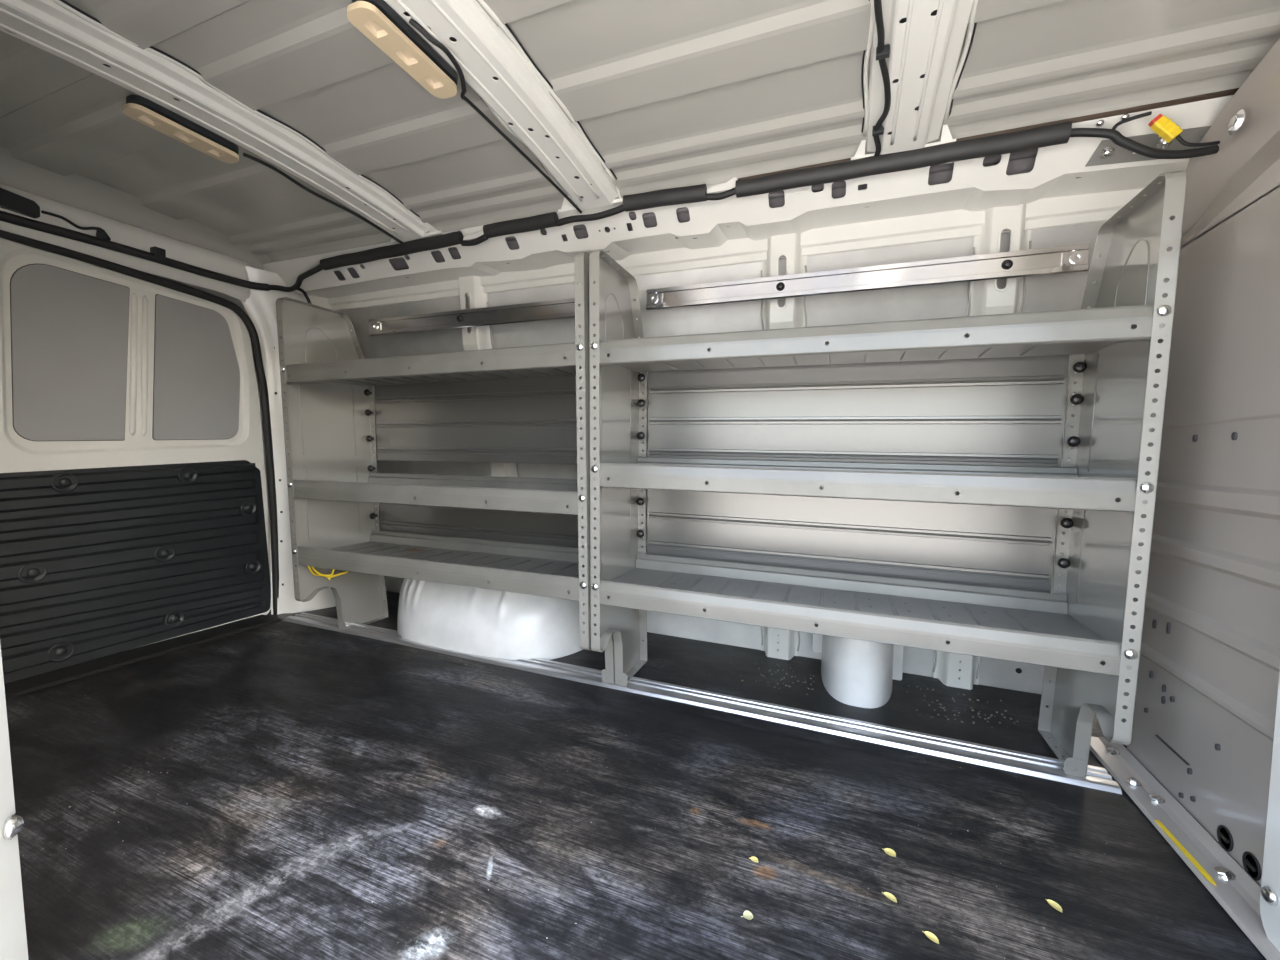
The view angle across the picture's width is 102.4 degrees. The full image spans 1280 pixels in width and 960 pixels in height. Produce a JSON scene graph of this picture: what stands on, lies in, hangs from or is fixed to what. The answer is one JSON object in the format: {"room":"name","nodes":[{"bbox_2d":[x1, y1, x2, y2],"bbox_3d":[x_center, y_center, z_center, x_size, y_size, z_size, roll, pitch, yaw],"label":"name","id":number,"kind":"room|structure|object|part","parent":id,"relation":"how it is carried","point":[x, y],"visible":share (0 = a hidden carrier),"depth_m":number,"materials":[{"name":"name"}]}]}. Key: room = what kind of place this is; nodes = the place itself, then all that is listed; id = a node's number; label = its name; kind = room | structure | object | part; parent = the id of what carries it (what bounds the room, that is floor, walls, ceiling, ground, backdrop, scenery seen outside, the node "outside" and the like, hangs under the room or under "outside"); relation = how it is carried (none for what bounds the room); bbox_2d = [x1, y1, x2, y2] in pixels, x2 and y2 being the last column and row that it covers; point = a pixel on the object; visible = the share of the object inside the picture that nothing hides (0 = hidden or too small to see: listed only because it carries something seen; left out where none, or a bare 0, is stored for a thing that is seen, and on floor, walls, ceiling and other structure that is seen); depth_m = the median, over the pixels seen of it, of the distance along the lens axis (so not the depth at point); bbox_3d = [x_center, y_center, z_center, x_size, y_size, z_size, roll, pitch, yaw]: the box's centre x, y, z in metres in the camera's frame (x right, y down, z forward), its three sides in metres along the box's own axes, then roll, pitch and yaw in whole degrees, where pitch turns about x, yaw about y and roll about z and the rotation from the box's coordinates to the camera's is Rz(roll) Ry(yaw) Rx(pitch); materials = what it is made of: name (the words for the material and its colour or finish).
{"room":"vehicle interior","nodes":[
{"label":"vehicle interior","id":0,"kind":"room"},
{"bbox_2d":[0,184,335,614],"bbox_3d":[-1.629,-0.174,1.710,0.266,1.520,1.780,2,3,22],"label":"door frame","id":1,"kind":"structure","parent":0,"point":[259,305],"depth_m":1.94,"materials":[{"name":"white paint"}]},
{"bbox_2d":[0,188,39,217],"bbox_3d":[-1.710,-0.753,1.350,0.035,0.061,0.175,2,3,22],"label":"control box","id":2,"kind":"object","parent":1,"relation":"attached to","point":[10,201],"visible":1,"depth_m":1.39,"materials":[{"name":"black plastic"}]},
{"bbox_2d":[0,210,268,290],"bbox_3d":[-1.587,-0.729,1.617,0.050,0.061,0.762,3,3,26],"label":"conduit","id":3,"kind":"object","parent":1,"relation":"attached to","point":[156,254],"visible":1,"depth_m":1.57,"materials":[{"name":"black plastic"}]},
{"bbox_2d":[0,238,270,683],"bbox_3d":[-1.647,-0.067,1.708,0.046,1.265,0.794,2,3,22],"label":"door","id":4,"kind":"structure","parent":1,"relation":"in","point":[134,514],"depth_m":1.65,"materials":[{"name":"white paint"}]},
{"bbox_3d":[-1.646,0.246,1.720,0.019,0.623,0.794,2,3,22],"label":"trim panel","id":5,"kind":"part","parent":4,"relation":"part of","materials":[{"name":"black plastic"}]},
{"bbox_2d":[0,230,278,614],"bbox_3d":[-1.629,-0.074,1.714,0.033,1.281,0.824,2,3,22],"label":"seal","id":6,"kind":"object","parent":1,"relation":"attached to","point":[48,247],"visible":1,"depth_m":1.98,"materials":[{"name":"black rubber"}]},
{"bbox_2d":[4,614,281,699],"bbox_3d":[-1.693,0.571,1.519,0.138,0.009,1.160,2,3,22],"label":"trim","id":7,"kind":"structure","parent":1,"relation":"attached to","point":[31,684],"depth_m":1.64,"materials":[{"name":"black plastic"}]},
{"bbox_2d":[269,264,322,303],"bbox_3d":[-1.263,-0.730,1.936,0.299,0.117,0.088,2,3,22],"label":"harness","id":8,"kind":"object","parent":1,"relation":"attached to","point":[300,278],"visible":0.96,"depth_m":1.96,"materials":[{"name":"black plastic"}]},
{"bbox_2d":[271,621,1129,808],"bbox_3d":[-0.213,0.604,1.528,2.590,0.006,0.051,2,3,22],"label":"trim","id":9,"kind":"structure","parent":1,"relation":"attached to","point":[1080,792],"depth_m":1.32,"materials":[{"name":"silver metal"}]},
{"bbox_2d":[6,591,1266,959],"bbox_3d":[-0.311,0.633,1.272,2.980,0.030,1.720,2,3,22],"label":"floor","id":10,"kind":"structure","parent":0,"point":[267,792],"depth_m":0.95,"materials":[{"name":"black rubber"}]},
{"bbox_2d":[397,578,584,659],"bbox_3d":[-0.558,0.426,1.941,0.810,0.306,0.446,2,3,22],"label":"wheel arch","id":11,"kind":"object","parent":10,"relation":"on","point":[471,620],"visible":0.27,"depth_m":1.73,"materials":[{"name":"white paint"}]},
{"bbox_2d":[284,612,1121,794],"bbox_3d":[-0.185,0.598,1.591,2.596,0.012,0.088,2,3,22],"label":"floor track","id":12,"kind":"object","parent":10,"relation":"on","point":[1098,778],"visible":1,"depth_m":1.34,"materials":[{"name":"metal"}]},
{"bbox_2d":[276,252,614,683],"bbox_3d":[-0.596,-0.004,1.689,1.154,1.200,0.410,2,3,22],"label":"shelving unit","id":13,"kind":"object","parent":12,"relation":"on","point":[524,404],"visible":0.84,"depth_m":1.77,"materials":[{"name":"silver metal"}]},
{"bbox_2d":[307,566,347,579],"bbox_3d":[-1.104,0.321,1.822,0.026,0.071,0.136,3,3,34],"label":"wire loop","id":14,"kind":"object","parent":13,"relation":"hanging from","point":[331,575],"visible":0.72,"depth_m":1.81,"materials":[{"name":"yellow plastic"}]},
{"bbox_3d":[-1.103,-0.020,1.889,0.040,1.179,0.410,2,3,22],"label":"panel","id":15,"kind":"part","parent":13,"relation":"part of","materials":[{"name":"grey metal"}]},
{"bbox_3d":[-1.055,-0.339,1.997,0.026,0.025,0.026,2,3,22],"label":"knob","id":16,"kind":"part","parent":13,"relation":"part of","materials":[{"name":"black plastic"}]},
{"bbox_3d":[-1.055,-0.262,2.003,0.026,0.025,0.026,2,3,22],"label":"knob","id":17,"kind":"part","parent":13,"relation":"part of","materials":[{"name":"black plastic"}]},
{"bbox_3d":[-1.055,-0.162,2.012,0.026,0.025,0.026,2,3,22],"label":"knob","id":18,"kind":"part","parent":13,"relation":"part of","materials":[{"name":"black plastic"}]},
{"bbox_3d":[-1.055,-0.046,2.022,0.026,0.025,0.026,2,3,22],"label":"knob","id":19,"kind":"part","parent":13,"relation":"part of","materials":[{"name":"black plastic"}]},
{"bbox_3d":[-1.054,0.142,2.037,0.026,0.025,0.026,2,3,22],"label":"knob","id":20,"kind":"part","parent":13,"relation":"part of","materials":[{"name":"black plastic"}]},
{"bbox_3d":[-0.603,-0.362,1.643,1.126,0.051,0.321,2,3,22],"label":"shelf","id":21,"kind":"part","parent":13,"relation":"part of","materials":[{"name":"grey metal"}]},
{"bbox_3d":[-0.602,0.018,1.675,1.126,0.051,0.318,2,3,22],"label":"shelf","id":22,"kind":"part","parent":13,"relation":"part of","materials":[{"name":"grey metal"}]},
{"bbox_3d":[-0.601,0.246,1.695,1.126,0.051,0.317,2,3,22],"label":"shelf","id":23,"kind":"part","parent":13,"relation":"part of","materials":[{"name":"grey metal"}]},
{"bbox_3d":[-0.537,-0.217,1.820,1.074,0.310,0.016,2,3,22],"label":"panel","id":24,"kind":"part","parent":13,"relation":"part of","materials":[{"name":"grey metal"}]},
{"bbox_3d":[-0.537,0.134,1.849,1.074,0.180,0.012,2,3,22],"label":"panel","id":25,"kind":"part","parent":13,"relation":"part of","materials":[{"name":"grey metal"}]},
{"bbox_3d":[-0.088,0.012,1.488,0.040,1.179,0.410,2,3,22],"label":"panel","id":26,"kind":"part","parent":13,"relation":"part of","materials":[{"name":"grey metal"}]},
{"bbox_2d":[589,171,1186,776],"bbox_3d":[0.455,0.034,1.277,1.112,1.179,0.410,2,3,21],"label":"shelving unit","id":27,"kind":"object","parent":12,"relation":"on","point":[901,483],"visible":1,"depth_m":1.26,"materials":[{"name":"silver metal"}]},
{"bbox_3d":[-0.044,0.013,1.471,0.040,1.179,0.410,2,3,21],"label":"panel","id":28,"kind":"part","parent":27,"relation":"part of","materials":[{"name":"grey metal"}]},
{"bbox_3d":[0.003,0.169,1.619,0.026,0.025,0.026,2,3,21],"label":"knob","id":29,"kind":"part","parent":27,"relation":"part of","materials":[{"name":"black plastic"}]},
{"bbox_3d":[0.004,0.067,1.610,0.026,0.025,0.026,2,3,21],"label":"knob","id":30,"kind":"part","parent":27,"relation":"part of","materials":[{"name":"black plastic"}]},
{"bbox_3d":[0.005,-0.137,1.592,0.026,0.025,0.026,2,3,21],"label":"knob","id":31,"kind":"part","parent":27,"relation":"part of","materials":[{"name":"black plastic"}]},
{"bbox_3d":[0.006,-0.236,1.583,0.026,0.025,0.026,2,3,21],"label":"knob","id":32,"kind":"part","parent":27,"relation":"part of","materials":[{"name":"black plastic"}]},
{"bbox_3d":[0.006,-0.313,1.577,0.026,0.025,0.026,2,3,21],"label":"knob","id":33,"kind":"part","parent":27,"relation":"part of","materials":[{"name":"black plastic"}]},
{"bbox_3d":[0.513,0.139,1.436,1.054,0.247,0.012,2,3,21],"label":"panel","id":34,"kind":"part","parent":27,"relation":"part of","materials":[{"name":"grey metal"}]},
{"bbox_3d":[0.515,-0.184,1.407,1.054,0.300,0.016,2,3,21],"label":"panel","id":35,"kind":"part","parent":27,"relation":"part of","materials":[{"name":"grey metal"}]},
{"bbox_3d":[0.448,0.284,1.284,1.106,0.051,0.317,2,3,21],"label":"shelf","id":36,"kind":"part","parent":27,"relation":"part of","materials":[{"name":"grey metal"}]},
{"bbox_3d":[0.450,-0.020,1.257,1.106,0.051,0.319,2,3,21],"label":"shelf","id":37,"kind":"part","parent":27,"relation":"part of","materials":[{"name":"grey metal"}]},
{"bbox_3d":[0.452,-0.324,1.229,1.106,0.051,0.321,2,3,21],"label":"shelf","id":38,"kind":"part","parent":27,"relation":"part of","materials":[{"name":"grey metal"}]},
{"bbox_3d":[1.009,0.197,1.227,0.026,0.025,0.026,2,3,21],"label":"knob","id":39,"kind":"part","parent":27,"relation":"part of","materials":[{"name":"black plastic"}]},
{"bbox_3d":[1.010,0.102,1.219,0.026,0.025,0.026,2,3,21],"label":"knob","id":40,"kind":"part","parent":27,"relation":"part of","materials":[{"name":"black plastic"}]},
{"bbox_3d":[1.011,-0.090,1.202,0.026,0.025,0.026,2,3,21],"label":"knob","id":41,"kind":"part","parent":27,"relation":"part of","materials":[{"name":"black plastic"}]},
{"bbox_3d":[1.012,-0.186,1.194,0.026,0.025,0.026,2,3,21],"label":"knob","id":42,"kind":"part","parent":27,"relation":"part of","materials":[{"name":"black plastic"}]},
{"bbox_3d":[1.012,-0.259,1.188,0.026,0.025,0.026,2,3,21],"label":"knob","id":43,"kind":"part","parent":27,"relation":"part of","materials":[{"name":"black plastic"}]},
{"bbox_3d":[0.955,0.055,1.083,0.040,1.179,0.410,2,3,21],"label":"panel","id":44,"kind":"part","parent":27,"relation":"part of","materials":[{"name":"grey metal"}]},
{"bbox_2d":[741,910,752,919],"bbox_3d":[0.161,0.650,0.767,0.016,0.004,0.015,4,4,44],"label":"fallen leaf","id":45,"kind":"object","parent":10,"relation":"on","point":[747,915],"visible":1,"depth_m":0.77,"materials":[{"name":"plant"}]},
{"bbox_2d":[749,856,757,862],"bbox_3d":[0.194,0.645,0.875,0.012,0.004,0.015,0,3,-20],"label":"fallen leaf","id":46,"kind":"object","parent":10,"relation":"on","point":[752,858],"visible":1,"depth_m":0.88,"materials":[{"name":"yellow plant"}]},
{"bbox_2d":[812,634,903,707],"bbox_3d":[0.661,0.455,1.556,0.268,0.340,0.291,2,3,22],"label":"housing","id":47,"kind":"object","parent":10,"relation":"on","point":[858,673],"visible":0.48,"depth_m":1.44,"materials":[{"name":"white paint"}]},
{"bbox_2d":[709,662,1017,727],"bbox_3d":[0.632,0.623,1.544,0.826,0.004,0.198,2,3,22],"label":"debris","id":48,"kind":"object","parent":10,"relation":"on","point":[973,722],"visible":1,"depth_m":1.47,"materials":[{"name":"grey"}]},
{"bbox_2d":[882,848,895,856],"bbox_3d":[0.436,0.650,0.897,0.018,0.004,0.019,1,3,5],"label":"fallen leaf","id":49,"kind":"object","parent":10,"relation":"on","point":[888,851],"visible":1,"depth_m":0.90,"materials":[{"name":"yellow plant"}]},
{"bbox_2d":[882,892,896,901],"bbox_3d":[0.391,0.653,0.807,0.013,0.004,0.023,-1,4,-40],"label":"fallen leaf","id":50,"kind":"object","parent":10,"relation":"on","point":[890,896],"visible":1,"depth_m":0.81,"materials":[{"name":"yellow plant"}]},
{"bbox_2d":[922,931,938,943],"bbox_3d":[0.419,0.657,0.741,0.015,0.004,0.020,1,3,0],"label":"fallen leaf","id":51,"kind":"object","parent":10,"relation":"on","point":[931,936],"visible":1,"depth_m":0.74,"materials":[{"name":"yellow plant"}]},
{"bbox_2d":[1046,899,1061,911],"bbox_3d":[0.641,0.659,0.797,0.021,0.004,0.016,4,4,42],"label":"fallen leaf","id":52,"kind":"object","parent":10,"relation":"on","point":[1055,905],"visible":1,"depth_m":0.80,"materials":[{"name":"yellow plant"}]},
{"bbox_2d":[0,0,1279,280],"bbox_3d":[-0.311,-0.608,1.140,3.180,0.460,1.635,2,3,22],"label":"ceiling","id":53,"kind":"structure","parent":0,"point":[669,93],"depth_m":1.06,"materials":[{"name":"white paint"}]},
{"bbox_2d":[0,0,442,242],"bbox_3d":[-0.939,-0.803,1.166,0.212,0.080,1.128,2,3,22],"label":"bow","id":54,"kind":"object","parent":53,"relation":"attached to","point":[59,28],"visible":1,"depth_m":1.09,"materials":[{"name":"white paint"}]},
{"bbox_2d":[122,95,238,162],"bbox_3d":[-1.034,-0.793,1.171,0.060,0.028,0.210,2,3,22],"label":"dome light","id":55,"kind":"object","parent":54,"relation":"attached to","point":[145,111],"visible":1,"depth_m":1.15,"materials":[{"name":"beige plastic"}]},
{"bbox_2d":[243,152,403,243],"bbox_3d":[-0.886,-0.797,1.494,0.019,0.056,0.473,3,3,26],"label":"cable","id":56,"kind":"object","parent":54,"relation":"attached to","point":[244,154],"visible":1,"depth_m":1.45,"materials":[{"name":"black rubber"}]},
{"bbox_2d":[384,0,622,213],"bbox_3d":[-0.344,-0.779,0.929,0.209,0.080,1.128,2,3,22],"label":"bow","id":57,"kind":"object","parent":53,"relation":"attached to","point":[492,60],"visible":0.95,"depth_m":1.05,"materials":[{"name":"white paint"}]},
{"bbox_2d":[347,0,456,98],"bbox_3d":[-0.414,-0.767,0.917,0.060,0.028,0.216,2,3,22],"label":"dome light","id":58,"kind":"object","parent":57,"relation":"attached to","point":[375,19],"visible":1,"depth_m":0.90,"materials":[{"name":"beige plastic"}]},
{"bbox_2d":[409,18,581,212],"bbox_3d":[-0.294,-0.770,1.171,0.067,0.050,0.634,2,3,18],"label":"cable","id":59,"kind":"object","parent":57,"relation":"attached to","point":[412,22],"visible":1,"depth_m":1.06,"materials":[{"name":"black rubber"}]},
{"bbox_2d":[263,95,1232,297],"bbox_3d":[-0.135,-0.746,1.582,2.930,0.102,0.218,2,3,22],"label":"roof rail","id":60,"kind":"object","parent":53,"relation":"attached to","point":[1027,176],"depth_m":1.34,"materials":[{"name":"white metal"}]},
{"bbox_2d":[320,231,463,269],"bbox_3d":[-0.850,-0.768,1.733,0.620,0.048,0.032,2,3,22],"label":"foam sleeve","id":61,"kind":"object","parent":60,"relation":"attached to","point":[454,238],"visible":1,"depth_m":1.71,"materials":[{"name":"black rubber"}]},
{"bbox_2d":[463,229,483,239],"bbox_3d":[-0.515,-0.770,1.614,0.098,0.030,0.012,2,3,22],"label":"clip","id":62,"kind":"object","parent":60,"relation":"attached to","point":[477,234],"visible":0.46,"depth_m":1.61,"materials":[{"name":"white paint"}]},
{"bbox_2d":[461,234,487,245],"bbox_3d":[-0.516,-0.748,1.606,0.096,0.029,0.020,2,3,22],"label":"harness","id":63,"kind":"object","parent":60,"relation":"attached to","point":[482,238],"visible":1,"depth_m":1.60,"materials":[{"name":"black plastic"}]},
{"bbox_2d":[483,212,558,237],"bbox_3d":[-0.358,-0.760,1.537,0.252,0.036,0.032,2,3,22],"label":"foam sleeve","id":64,"kind":"object","parent":60,"relation":"attached to","point":[547,220],"visible":1,"depth_m":1.53,"materials":[{"name":"black rubber"}]},
{"bbox_2d":[556,204,624,225],"bbox_3d":[-0.139,-0.748,1.454,0.218,0.031,0.020,2,3,22],"label":"harness","id":65,"kind":"object","parent":60,"relation":"attached to","point":[604,214],"visible":1,"depth_m":1.45,"materials":[{"name":"black plastic"}]},
{"bbox_2d":[623,184,706,211],"bbox_3d":[0.064,-0.750,1.369,0.229,0.044,0.032,2,3,22],"label":"foam sleeve","id":66,"kind":"object","parent":60,"relation":"attached to","point":[696,193],"visible":1,"depth_m":1.36,"materials":[{"name":"black rubber"}]},
{"bbox_3d":[-0.150,-0.762,1.542,2.930,0.067,0.074,2,3,22],"label":"panel","id":67,"kind":"part","parent":60,"relation":"part of","materials":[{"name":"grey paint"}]},
{"bbox_2d":[706,188,735,199],"bbox_3d":[0.209,-0.731,1.317,0.082,0.024,0.018,2,3,22],"label":"harness","id":68,"kind":"object","parent":60,"relation":"attached to","point":[731,192],"visible":0.98,"depth_m":1.31,"materials":[{"name":"black plastic"}]},
{"bbox_2d":[707,177,737,193],"bbox_3d":[0.204,-0.756,1.328,0.097,0.030,0.012,2,3,22],"label":"clip","id":69,"kind":"object","parent":60,"relation":"attached to","point":[730,184],"visible":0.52,"depth_m":1.32,"materials":[{"name":"white paint"}]},
{"bbox_2d":[735,121,1071,197],"bbox_3d":[0.558,-0.721,1.173,0.678,0.037,0.032,2,3,22],"label":"foam sleeve","id":70,"kind":"object","parent":60,"relation":"attached to","point":[1057,133],"visible":1,"depth_m":1.15,"materials":[{"name":"black rubber"}]},
{"bbox_2d":[738,88,1238,179],"bbox_3d":[0.694,-0.746,1.136,1.000,0.012,0.011,2,3,22],"label":"sealant line","id":71,"kind":"object","parent":60,"relation":"attached to","point":[1231,91],"visible":0.34,"depth_m":1.03,"materials":[{"name":"brown"}]},
{"bbox_2d":[1096,119,1103,126],"bbox_3d":[0.936,-0.725,1.046,0.014,0.011,0.011,2,3,22],"label":"screw","id":72,"kind":"object","parent":60,"relation":"attached to","point":[1099,123],"visible":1,"depth_m":1.04,"materials":[{"name":"silver metal"}]},
{"bbox_2d":[1121,114,1129,120],"bbox_3d":[0.971,-0.725,1.030,0.014,0.011,0.011,2,3,22],"label":"screw","id":73,"kind":"object","parent":60,"relation":"attached to","point":[1125,116],"visible":0.89,"depth_m":1.03,"materials":[{"name":"silver metal"}]},
{"bbox_3d":[1.061,-0.676,1.042,0.245,0.044,0.038,2,3,19],"label":"bracket","id":74,"kind":"part","parent":60,"relation":"part of","materials":[{"name":"white metal"}]},
{"bbox_2d":[851,0,978,159],"bbox_3d":[0.384,-0.748,0.640,0.212,0.080,1.128,2,3,22],"label":"bow","id":75,"kind":"object","parent":53,"relation":"attached to","point":[925,38],"visible":0.98,"depth_m":0.95,"materials":[{"name":"white paint"}]},
{"bbox_2d":[872,0,890,156],"bbox_3d":[0.396,-0.745,0.837,0.034,0.065,0.743,3,3,24],"label":"cable","id":76,"kind":"object","parent":75,"relation":"attached to","point":[882,51],"visible":1,"depth_m":0.94,"materials":[{"name":"black rubber"}]},
{"bbox_2d":[338,222,1104,693],"bbox_3d":[-0.050,-0.052,1.856,3.080,1.351,0.275,2,3,22],"label":"wall","id":77,"kind":"structure","parent":0,"point":[1060,291],"depth_m":1.62,"materials":[{"name":"white metal"}]},
{"bbox_2d":[458,276,518,476],"bbox_3d":[-0.591,-0.250,2.031,0.135,1.015,0.289,2,3,22],"label":"wall post","id":78,"kind":"object","parent":77,"relation":"attached to","point":[480,337],"visible":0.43,"depth_m":1.90,"materials":[{"name":"white metal"}]},
{"bbox_2d":[369,298,634,335],"bbox_3d":[-0.536,-0.576,1.804,1.135,0.064,0.013,2,3,22],"label":"rail","id":79,"kind":"object","parent":77,"relation":"attached to","point":[562,308],"visible":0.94,"depth_m":1.82,"materials":[{"name":"metal"}]},
{"bbox_2d":[328,188,1144,310],"bbox_3d":[-0.060,-0.700,1.682,2.800,0.069,0.025,2,3,22],"label":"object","id":80,"kind":"structure","parent":77,"relation":"attached to","point":[1044,213],"depth_m":1.45,"materials":[{"name":"white paint"}]},
{"bbox_2d":[760,233,806,659],"bbox_3d":[0.448,-0.049,1.632,0.135,1.330,0.304,2,3,22],"label":"wall post","id":81,"kind":"object","parent":77,"relation":"attached to","point":[793,314],"visible":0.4,"depth_m":1.50,"materials":[{"name":"white metal"}]},
{"bbox_2d":[646,243,1089,309],"bbox_3d":[0.528,-0.538,1.390,1.096,0.064,0.013,2,3,22],"label":"metal rail","id":82,"kind":"object","parent":77,"relation":"attached to","point":[1067,258],"visible":1,"depth_m":1.35,"materials":[{"name":"metal"}]},
{"bbox_2d":[933,203,1031,689],"bbox_3d":[0.945,-0.029,1.435,0.129,1.330,0.304,2,3,22],"label":"wall post","id":83,"kind":"object","parent":77,"relation":"attached to","point":[982,294],"visible":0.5,"depth_m":1.30,"materials":[{"name":"white metal"}]},
{"bbox_2d":[1090,38,1279,959],"bbox_3d":[0.978,-0.016,0.688,0.166,1.480,1.840,2,3,22],"label":"wall","id":84,"kind":"structure","parent":0,"point":[1201,760],"depth_m":0.93,"materials":[{"name":"white metal"}]},
{"bbox_2d":[1070,111,1219,158],"bbox_3d":[1.006,-0.671,1.006,0.283,0.088,0.032,2,3,16],"label":"harness","id":85,"kind":"object","parent":84,"relation":"attached to","point":[1115,136],"visible":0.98,"depth_m":1.01,"materials":[{"name":"black rubber"}]},
{"bbox_2d":[1148,114,1182,142],"bbox_3d":[1.011,-0.677,0.990,0.048,0.052,0.020,2,3,22],"label":"connector","id":86,"kind":"object","parent":85,"relation":"attached to","point":[1161,125],"visible":1,"depth_m":0.98,"materials":[{"name":"yellow plastic"}]},
{"bbox_2d":[1155,820,1216,885],"bbox_3d":[0.957,0.651,0.906,0.009,0.002,0.161,2,3,20],"label":"strip","id":87,"kind":"object","parent":84,"relation":"on","point":[1188,855],"visible":1,"depth_m":0.89,"materials":[{"name":"yellow plastic"}]},
{"bbox_3d":[0.905,0.138,0.587,0.075,1.080,0.287,2,3,22],"label":"raised frame","id":88,"kind":"part","parent":84,"relation":"part of","materials":[{"name":"white paint"}]},
{"bbox_3d":[-0.620,0.092,0.435,3.080,1.720,0.040,2,3,22],"label":"wall","id":89,"kind":"structure","parent":0,"visible":0},
{"bbox_2d":[0,644,28,959],"bbox_3d":[-0.690,0.013,0.481,0.371,1.370,0.080,2,3,22],"label":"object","id":90,"kind":"structure","parent":89,"relation":"attached to","point":[13,938],"depth_m":0.49,"materials":[{"name":"paint"}]}
]}

